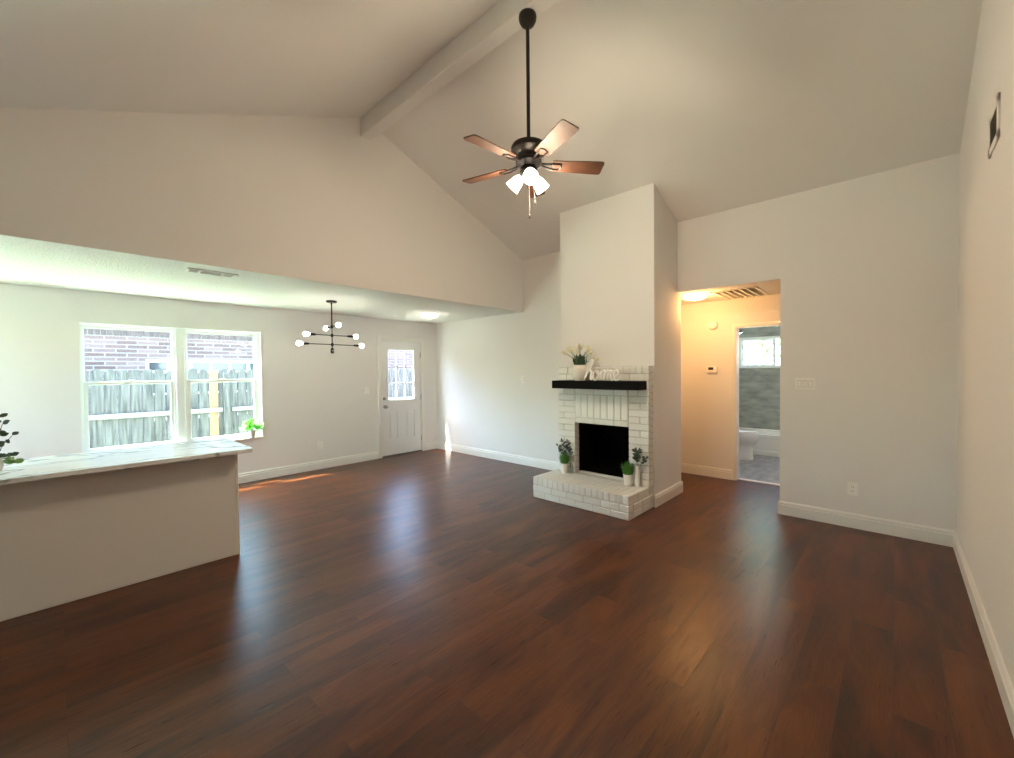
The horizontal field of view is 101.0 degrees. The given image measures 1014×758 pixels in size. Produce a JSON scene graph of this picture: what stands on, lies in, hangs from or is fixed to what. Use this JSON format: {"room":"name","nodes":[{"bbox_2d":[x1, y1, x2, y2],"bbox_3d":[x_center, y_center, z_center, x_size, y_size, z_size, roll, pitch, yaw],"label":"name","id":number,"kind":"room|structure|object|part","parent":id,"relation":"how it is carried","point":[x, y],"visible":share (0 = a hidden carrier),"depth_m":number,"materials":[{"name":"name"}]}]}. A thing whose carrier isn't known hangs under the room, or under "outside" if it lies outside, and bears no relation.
{"room":"living room","nodes":[
{"label":"living room","id":0,"kind":"room"},
{"bbox_2d":[0,283,436,473],"bbox_3d":[-3.974,0.168,5.519,0.150,2.540,7.508,0,1,43],"label":"wall","id":1,"kind":"structure","parent":0,"point":[312,394],"depth_m":5.92,"materials":[{"name":"white paint"}]},
{"bbox_2d":[78,322,263,451],"bbox_3d":[-4.129,0.108,5.314,0.142,1.513,1.822,0,1,43],"label":"window","id":2,"kind":"structure","parent":1,"relation":"in","point":[180,394],"depth_m":5.28,"materials":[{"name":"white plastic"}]},
{"bbox_3d":[-4.498,-0.274,4.993,0.026,0.673,0.798,0,1,43],"label":"sash","id":3,"kind":"part","parent":2,"relation":"part of","materials":[{"name":"white plastic"}]},
{"bbox_3d":[-4.481,0.104,4.988,0.070,1.473,0.842,0,1,43],"label":"frame","id":4,"kind":"part","parent":2,"relation":"part of","materials":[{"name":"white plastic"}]},
{"bbox_3d":[-4.468,0.422,4.984,0.026,0.793,0.798,0,1,43],"label":"sash","id":5,"kind":"part","parent":2,"relation":"part of","materials":[{"name":"white plastic"}]},
{"bbox_3d":[-3.866,-0.293,5.673,0.026,0.673,0.792,0,1,43],"label":"sash","id":6,"kind":"part","parent":2,"relation":"part of","materials":[{"name":"white plastic"}]},
{"bbox_3d":[-3.849,0.085,5.668,0.070,1.473,0.836,0,1,43],"label":"frame","id":7,"kind":"part","parent":2,"relation":"part of","materials":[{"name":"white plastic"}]},
{"bbox_3d":[-3.836,0.403,5.665,0.026,0.793,0.792,0,1,43],"label":"sash","id":8,"kind":"part","parent":2,"relation":"part of","materials":[{"name":"white plastic"}]},
{"bbox_3d":[-4.100,0.848,5.307,0.082,0.034,1.822,0,1,43],"label":"sill","id":9,"kind":"part","parent":2,"relation":"part of","materials":[{"name":"white"}]},
{"bbox_2d":[239,418,264,437],"bbox_3d":[-3.562,0.678,5.843,0.184,0.276,0.317,0,1,43],"label":"plant","id":10,"kind":"object","parent":2,"relation":"on","point":[250,424],"visible":1,"depth_m":5.82,"materials":[{"name":"green plant"}]},
{"bbox_3d":[-3.560,0.765,5.849,0.086,0.100,0.086,0,1,43],"label":"pot","id":11,"kind":"part","parent":10,"relation":"part of","materials":[{"name":"ceramic"}]},
{"bbox_2d":[318,441,322,448],"bbox_3d":[-2.922,1.033,6.540,0.012,0.118,0.075,0,1,43],"label":"power outlet","id":12,"kind":"object","parent":1,"relation":"attached to","point":[320,445],"visible":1,"depth_m":6.54,"materials":[{"name":"white plastic"}]},
{"bbox_2d":[238,442,436,482],"bbox_3d":[-3.867,1.369,5.522,0.017,0.135,7.368,0,1,43],"label":"baseboard","id":13,"kind":"structure","parent":1,"relation":"attached to","point":[327,463],"depth_m":6.41,"materials":[{"name":"white wood"}]},
{"bbox_2d":[377,335,424,458],"bbox_3d":[-1.945,0.305,7.654,0.209,2.145,0.972,0,1,43],"label":"door","id":14,"kind":"structure","parent":1,"relation":"in","point":[401,422],"depth_m":7.63,"materials":[{"name":"white wood"}]},
{"bbox_3d":[-2.052,0.831,7.529,0.044,0.500,0.182,0,1,43],"label":"panel","id":15,"kind":"part","parent":14,"relation":"part of","materials":[{"name":"white wood"}]},
{"bbox_3d":[-1.805,0.823,7.795,0.044,0.500,0.184,0,1,43],"label":"panel","id":16,"kind":"part","parent":14,"relation":"part of","materials":[{"name":"white wood"}]},
{"bbox_2d":[0,234,520,323],"bbox_3d":[-3.115,-1.055,4.687,2.267,0.120,7.508,0,1,43],"label":"ceiling","id":17,"kind":"structure","parent":0,"point":[23,261],"depth_m":4.38,"materials":[{"name":"white paint"}]},
{"bbox_2d":[184,268,237,277],"bbox_3d":[-2.728,-0.980,3.866,0.160,0.009,0.390,0,1,43],"label":"ceiling vent","id":18,"kind":"object","parent":17,"relation":"in","point":[193,270],"visible":1,"depth_m":3.85,"materials":[{"name":"white plastic"}]},
{"bbox_2d":[296,300,363,353],"bbox_3d":[-2.288,-0.675,5.466,0.463,0.685,0.799,0,1,13],"label":"chandelier","id":19,"kind":"object","parent":17,"relation":"hanging from","point":[325,328],"visible":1,"depth_m":5.45,"materials":[{"name":"black metal"}]},
{"bbox_3d":[-2.285,-0.450,5.470,0.034,0.044,0.640,0,1,43],"label":"arm","id":20,"kind":"part","parent":19,"relation":"part of","materials":[{"name":"black metal"}]},
{"bbox_3d":[-2.288,-0.688,5.465,0.015,0.620,0.015,0,1,43],"label":"stem","id":21,"kind":"part","parent":19,"relation":"part of","materials":[{"name":"black metal"}]},
{"bbox_3d":[-2.287,-0.570,5.468,0.034,0.044,0.470,0,1,43],"label":"arm","id":22,"kind":"part","parent":19,"relation":"part of","materials":[{"name":"black metal"}]},
{"bbox_2d":[419,313,436,318],"bbox_3d":[-1.261,-1.017,6.766,0.294,0.071,0.291,0,1,43],"label":"ceiling light","id":23,"kind":"object","parent":17,"relation":"attached to","point":[424,315],"visible":1,"depth_m":6.69,"materials":[{"name":"white plastic"}]},
{"bbox_2d":[0,108,522,311],"bbox_3d":[-2.299,-1.937,3.972,0.110,1.890,7.368,0,1,43],"label":"wall","id":24,"kind":"structure","parent":0,"point":[307,198],"depth_m":3.84,"materials":[{"name":"white paint"}]},
{"bbox_2d":[0,0,982,259],"bbox_3d":[-0.527,-1.953,2.325,4.949,2.069,7.608,0,1,43],"label":"ceiling","id":25,"kind":"structure","parent":0,"point":[718,105],"depth_m":3.30,"materials":[{"name":"white paint"}]},
{"bbox_2d":[360,0,558,139],"bbox_3d":[0.153,-2.821,3.057,4.719,0.310,0.128,0,1,43],"label":"ceiling beam","id":26,"kind":"structure","parent":25,"relation":"attached to","point":[500,22],"depth_m":3.58,"materials":[{"name":"white paint"}]},
{"bbox_2d":[462,8,604,218],"bbox_3d":[0.131,-1.925,3.062,1.094,1.482,1.066,0,1,43],"label":"ceiling fan","id":27,"kind":"object","parent":26,"relation":"hanging from","point":[527,152],"visible":1,"depth_m":3.03,"materials":[{"name":"brown wood"}]},
{"bbox_3d":[-0.160,-1.579,3.263,0.385,0.038,0.132,0,1,29],"label":"fan blade","id":28,"kind":"part","parent":27,"relation":"part of","materials":[{"name":"brown wood"}]},
{"bbox_3d":[-0.109,-1.571,2.834,0.385,0.038,0.132,-2,1,-43],"label":"fan blade","id":29,"kind":"part","parent":27,"relation":"part of","materials":[{"name":"brown wood"}]},
{"bbox_3d":[0.054,-1.452,3.120,0.127,0.128,0.110,0,1,43],"label":"lamp shade","id":30,"kind":"part","parent":27,"relation":"part of","materials":[{"name":"white glass"}]},
{"bbox_3d":[0.165,-1.463,2.989,0.046,0.046,0.046,0,1,43],"label":"bulb","id":31,"kind":"part","parent":27,"relation":"part of","materials":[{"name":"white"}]},
{"bbox_3d":[0.166,-1.450,2.970,0.120,0.128,0.120,0,1,43],"label":"lamp shade","id":32,"kind":"part","parent":27,"relation":"part of","materials":[{"name":"white glass"}]},
{"bbox_3d":[0.232,-1.586,3.444,0.132,0.038,0.385,0,1,11],"label":"fan blade","id":33,"kind":"part","parent":27,"relation":"part of","materials":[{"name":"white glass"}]},
{"bbox_3d":[0.256,-1.454,3.145,0.106,0.128,0.128,0,1,43],"label":"lamp shade","id":34,"kind":"part","parent":27,"relation":"part of","materials":[{"name":"white glass"}]},
{"bbox_3d":[0.315,-1.574,2.750,0.132,0.038,0.385,-1,1,-25],"label":"fan blade","id":35,"kind":"part","parent":27,"relation":"part of","materials":[{"name":"brown wood"}]},
{"bbox_3d":[0.526,-1.583,3.127,0.385,0.038,0.132,-1,1,-7],"label":"fan blade","id":36,"kind":"part","parent":27,"relation":"part of","materials":[{"name":"brown wood"}]},
{"bbox_2d":[0,448,1013,757],"bbox_3d":[0.021,1.464,4.595,7.257,0.104,11.600,0,1,43],"label":"floor","id":37,"kind":"structure","parent":0,"point":[421,604],"depth_m":2.35,"materials":[{"name":"wood"}]},
{"bbox_2d":[0,454,239,621],"bbox_3d":[-3.272,1.051,2.667,0.788,0.868,2.610,0,1,43],"label":"half wall","id":38,"kind":"structure","parent":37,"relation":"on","point":[63,540],"depth_m":2.91,"materials":[{"name":"white paint"}]},
{"bbox_2d":[0,438,253,484],"bbox_3d":[-3.290,0.601,2.680,0.849,0.031,2.723,0,1,43],"label":"island countertop","id":39,"kind":"structure","parent":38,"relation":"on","point":[55,466],"depth_m":3.02,"materials":[{"name":"stone"}]},
{"bbox_2d":[0,413,24,471],"bbox_3d":[-3.219,0.404,2.602,0.112,0.364,0.279,0,1,26],"label":"plant","id":40,"kind":"object","parent":39,"relation":"on","point":[8,460],"visible":1,"depth_m":2.65,"materials":[{"name":"green plant"}]},
{"bbox_2d":[533,366,653,520],"bbox_3d":[1.101,0.626,4.931,1.237,1.546,1.024,0,1,43],"label":"fireplace","id":41,"kind":"object","parent":37,"relation":"on","point":[602,420],"visible":0.88,"depth_m":4.77,"materials":[{"name":"white brick"}]},
{"bbox_2d":[556,438,572,467],"bbox_3d":[0.707,0.938,5.145,0.260,0.426,0.107,0,1,43],"label":"vase","id":42,"kind":"object","parent":41,"relation":"on","point":[569,448],"visible":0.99,"depth_m":5.12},
{"bbox_2d":[559,452,569,472],"bbox_3d":[0.709,1.017,5.150,0.143,0.268,0.148,0,1,43],"label":"potted grass","id":43,"kind":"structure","parent":41,"relation":"on","point":[564,461],"depth_m":5.12,"materials":[{"name":"white ceramic"}]},
{"bbox_2d":[561,343,599,380],"bbox_3d":[0.850,-0.205,4.921,0.500,0.447,0.217,0,1,43],"label":"tulip vase","id":44,"kind":"object","parent":41,"relation":"on","point":[579,368],"visible":0.96,"depth_m":4.86,"materials":[{"name":"white ceramic"}]},
{"bbox_2d":[552,380,646,389],"bbox_3d":[1.022,0.067,4.789,1.115,0.094,0.203,0,1,43],"label":"mantel shelf","id":45,"kind":"object","parent":41,"relation":"attached to","point":[561,384],"depth_m":4.65,"materials":[{"name":"black wood"}]},
{"bbox_2d":[584,359,621,380],"bbox_3d":[1.058,-0.102,4.660,0.474,0.251,0.026,0,1,43],"label":"home sign","id":46,"kind":"object","parent":41,"relation":"on","point":[588,370],"visible":1,"depth_m":4.67,"materials":[{"name":"white wood"}]},
{"bbox_2d":[620,461,633,485],"bbox_3d":[1.314,1.020,4.557,0.143,0.271,0.155,0,1,43],"label":"potted grass","id":47,"kind":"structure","parent":41,"relation":"on","point":[628,470],"depth_m":4.52,"materials":[{"name":"green plant"}]},
{"bbox_2d":[632,447,647,486],"bbox_3d":[1.429,0.945,4.487,0.186,0.422,0.102,0,1,43],"label":"vase","id":48,"kind":"object","parent":41,"relation":"on","point":[637,456],"visible":1,"depth_m":4.49,"materials":[{"name":"white ceramic"}]},
{"bbox_2d":[739,429,758,459],"bbox_3d":[3.799,0.927,7.077,0.819,0.799,0.444,0,1,43],"label":"toilet","id":49,"kind":"object","parent":37,"relation":"on","point":[748,439],"visible":0.41,"depth_m":6.84,"materials":[{"name":"white ceramic"}]},
{"bbox_3d":[3.897,0.890,6.986,0.551,0.022,0.380,0,1,43],"label":"seat","id":50,"kind":"part","parent":49,"relation":"part of","materials":[{"name":"white ceramic"}]},
{"bbox_3d":[3.893,0.864,6.988,0.551,0.025,0.376,0,1,43],"label":"lid","id":51,"kind":"part","parent":49,"relation":"part of","materials":[{"name":"white ceramic"}]},
{"bbox_2d":[739,427,779,456],"bbox_3d":[4.780,1.131,7.396,1.846,0.372,0.743,0,1,43],"label":"bathtub","id":52,"kind":"object","parent":37,"relation":"on","point":[768,443],"visible":0.08,"depth_m":7.21,"materials":[{"name":"white ceramic"}]},
{"bbox_2d":[560,463,567,472],"bbox_3d":[0.707,1.093,5.156,0.096,0.115,0.096,0,1,43],"label":"pot","id":53,"kind":"object","parent":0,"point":[564,466],"depth_m":5.12,"materials":[{"name":"white ceramic"}]},
{"bbox_2d":[560,183,676,500],"bbox_3d":[1.367,-0.366,5.197,1.235,3.515,0.648,0,1,43],"label":"wall","id":54,"kind":"structure","parent":0,"point":[618,253],"depth_m":4.82,"materials":[{"name":"white paint"}]},
{"bbox_2d":[654,481,682,507],"bbox_3d":[1.885,1.326,4.848,0.017,0.135,0.797,0,1,43],"label":"baseboard","id":55,"kind":"structure","parent":54,"relation":"attached to","point":[671,492],"depth_m":4.80,"materials":[{"name":"white wood"}]},
{"bbox_2d":[623,474,632,485],"bbox_3d":[1.318,1.096,4.561,0.104,0.120,0.104,0,1,43],"label":"pot","id":56,"kind":"object","parent":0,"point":[627,478],"depth_m":4.52,"materials":[{"name":"white ceramic"}]},
{"bbox_2d":[436,153,959,530],"bbox_3d":[1.200,-0.256,5.879,7.237,3.273,0.120,0,1,43],"label":"wall","id":57,"kind":"structure","parent":0,"point":[866,268],"depth_m":4.00,"materials":[{"name":"white paint"}]},
{"bbox_2d":[437,441,954,546],"bbox_3d":[1.180,1.314,5.848,6.967,0.135,0.017,0,1,43],"label":"baseboard","id":58,"kind":"structure","parent":57,"relation":"attached to","point":[939,536],"depth_m":4.00,"materials":[{"name":"white wood"}]},
{"bbox_2d":[795,378,814,389],"bbox_3d":[2.962,0.048,4.159,0.168,0.118,0.014,0,1,43],"label":"light switch","id":59,"kind":"object","parent":57,"relation":"attached to","point":[800,383],"visible":1,"depth_m":4.16,"materials":[{"name":"white plastic"}]},
{"bbox_2d":[847,482,857,495],"bbox_3d":[3.244,1.033,3.926,0.078,0.118,0.012,0,1,43],"label":"power outlet","id":60,"kind":"object","parent":57,"relation":"attached to","point":[852,488],"visible":1,"depth_m":3.92,"materials":[{"name":"white plastic"}]},
{"bbox_2d":[681,294,779,469],"bbox_3d":[3.310,0.098,5.474,3.640,2.540,0.120,0,1,43],"label":"wall","id":61,"kind":"structure","parent":0,"point":[706,398],"depth_m":5.83,"materials":[{"name":"white paint"}]},
{"bbox_2d":[681,463,731,479],"bbox_3d":[3.275,1.301,5.447,3.400,0.135,0.017,0,1,43],"label":"baseboard","id":62,"kind":"structure","parent":61,"relation":"attached to","point":[721,473],"depth_m":5.88,"materials":[{"name":"white wood"}]},
{"bbox_2d":[707,366,716,372],"bbox_3d":[2.843,-0.129,5.799,0.130,0.090,0.030,0,1,43],"label":"thermostat","id":63,"kind":"object","parent":61,"relation":"attached to","point":[710,369],"visible":1,"depth_m":5.79,"materials":[{"name":"white plastic"}]},
{"bbox_2d":[707,320,717,329],"bbox_3d":[2.837,-0.746,5.775,0.132,0.132,0.048,0,1,43],"label":"smoke detector","id":64,"kind":"object","parent":61,"relation":"attached to","point":[712,325],"visible":1,"depth_m":5.76,"materials":[{"name":"white plastic"}]},
{"bbox_2d":[732,321,779,480],"bbox_3d":[3.414,0.319,5.381,0.902,2.098,0.144,0,1,43],"label":"trim","id":65,"kind":"structure","parent":61,"relation":"attached to","point":[735,328],"depth_m":5.62,"materials":[{"name":"white wood"}]},
{"bbox_2d":[738,478,779,485],"bbox_3d":[3.456,1.363,5.436,0.806,0.009,0.070,0,1,43],"label":"trim","id":66,"kind":"structure","parent":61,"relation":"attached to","point":[739,478],"depth_m":5.54,"materials":[{"name":"white"}]},
{"bbox_2d":[681,281,779,304],"bbox_3d":[2.913,-1.111,5.036,3.400,0.100,1.012,0,1,43],"label":"ceiling","id":67,"kind":"structure","parent":0,"point":[772,288],"depth_m":5.09,"materials":[{"name":"white paint"}]},
{"bbox_2d":[682,293,706,300],"bbox_3d":[2.364,-1.024,5.240,0.298,0.071,0.294,0,1,43],"label":"ceiling light","id":68,"kind":"object","parent":67,"relation":"attached to","point":[692,296],"visible":1,"depth_m":5.16,"materials":[{"name":"white plastic"}]},
{"bbox_2d":[710,286,768,298],"bbox_3d":[2.888,-1.058,5.179,0.490,0.013,0.700,0,1,43],"label":"ceiling vent","id":69,"kind":"object","parent":67,"relation":"in","point":[754,291],"visible":1,"depth_m":5.14,"materials":[{"name":"white plastic"}]},
{"bbox_2d":[739,326,779,429],"bbox_3d":[5.065,0.038,7.692,1.850,2.540,0.120,0,1,43],"label":"wall","id":70,"kind":"structure","parent":0,"point":[759,388],"depth_m":7.89,"materials":[{"name":"grey tile"}]},
{"bbox_2d":[739,336,779,367],"bbox_3d":[4.923,-0.499,7.772,1.072,0.585,0.095,0,1,43],"label":"window","id":71,"kind":"structure","parent":70,"relation":"in","point":[741,340],"depth_m":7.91,"materials":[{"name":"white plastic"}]},
{"bbox_3d":[4.761,-0.501,7.912,0.560,0.495,0.030,0,1,43],"label":"sliding sash","id":72,"kind":"part","parent":71,"relation":"part of","materials":[{"name":"white plastic"}]},
{"bbox_2d":[956,0,1013,687],"bbox_3d":[1.254,-0.688,0.705,0.120,4.332,7.368,0,1,43],"label":"wall","id":73,"kind":"structure","parent":0,"point":[985,386],"depth_m":2.29,"materials":[{"name":"white paint"}]},
{"bbox_2d":[953,531,1013,737],"bbox_3d":[1.224,1.410,0.791,0.017,0.135,7.368,0,1,43],"label":"baseboard","id":74,"kind":"structure","parent":73,"relation":"attached to","point":[1004,684],"depth_m":2.17,"materials":[{"name":"white wood"}]},
{"bbox_2d":[988,92,1000,158],"bbox_3d":[2.556,-1.322,2.196,0.009,0.222,0.300,0,1,43],"label":"air vent","id":75,"kind":"object","parent":73,"relation":"in","point":[994,118],"visible":1,"depth_m":2.17,"materials":[{"name":"metal"}]},
{"label":"outside","id":76,"kind":"structure","parent":0,"visible":0},
{"bbox_3d":[-0.243,1.582,7.098,42.000,0.180,38.000,0,1,43],"label":"ground","id":77,"kind":"structure","parent":76,"visible":0},
{"bbox_2d":[84,328,412,448],"bbox_3d":[-9.129,-0.687,9.966,6.850,4.420,16.800,0,1,43],"label":"neighboring house","id":78,"kind":"structure","parent":77,"relation":"on","point":[104,349],"depth_m":8.15,"materials":[{"name":"red brick"}]},
{"bbox_3d":[-6.233,0.197,8.808,0.010,1.100,2.010,0,1,43],"label":"pane","id":79,"kind":"part","parent":78,"relation":"part of","materials":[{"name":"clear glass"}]},
{"bbox_2d":[85,368,412,448],"bbox_3d":[-3.984,0.626,9.205,0.160,1.724,14.035,0,1,43],"label":"wooden fence","id":80,"kind":"object","parent":77,"relation":"on","point":[225,419],"visible":0.2,"depth_m":7.16,"materials":[{"name":"grey wood"}]},
{"bbox_3d":[-7.025,0.622,5.924,0.040,0.075,5.090,0,1,43],"label":"rail","id":81,"kind":"part","parent":80,"relation":"part of","materials":[{"name":"white wood"}]},
{"bbox_3d":[-5.219,0.707,7.798,0.054,1.640,0.090,0,1,43],"label":"fence post","id":82,"kind":"part","parent":80,"relation":"part of","materials":[{"name":"grey wood"}]},
{"bbox_3d":[-2.210,0.477,11.106,0.040,0.075,8.760,0,1,43],"label":"rail","id":83,"kind":"part","parent":80,"relation":"part of","materials":[{"name":"white wood"}]}
]}

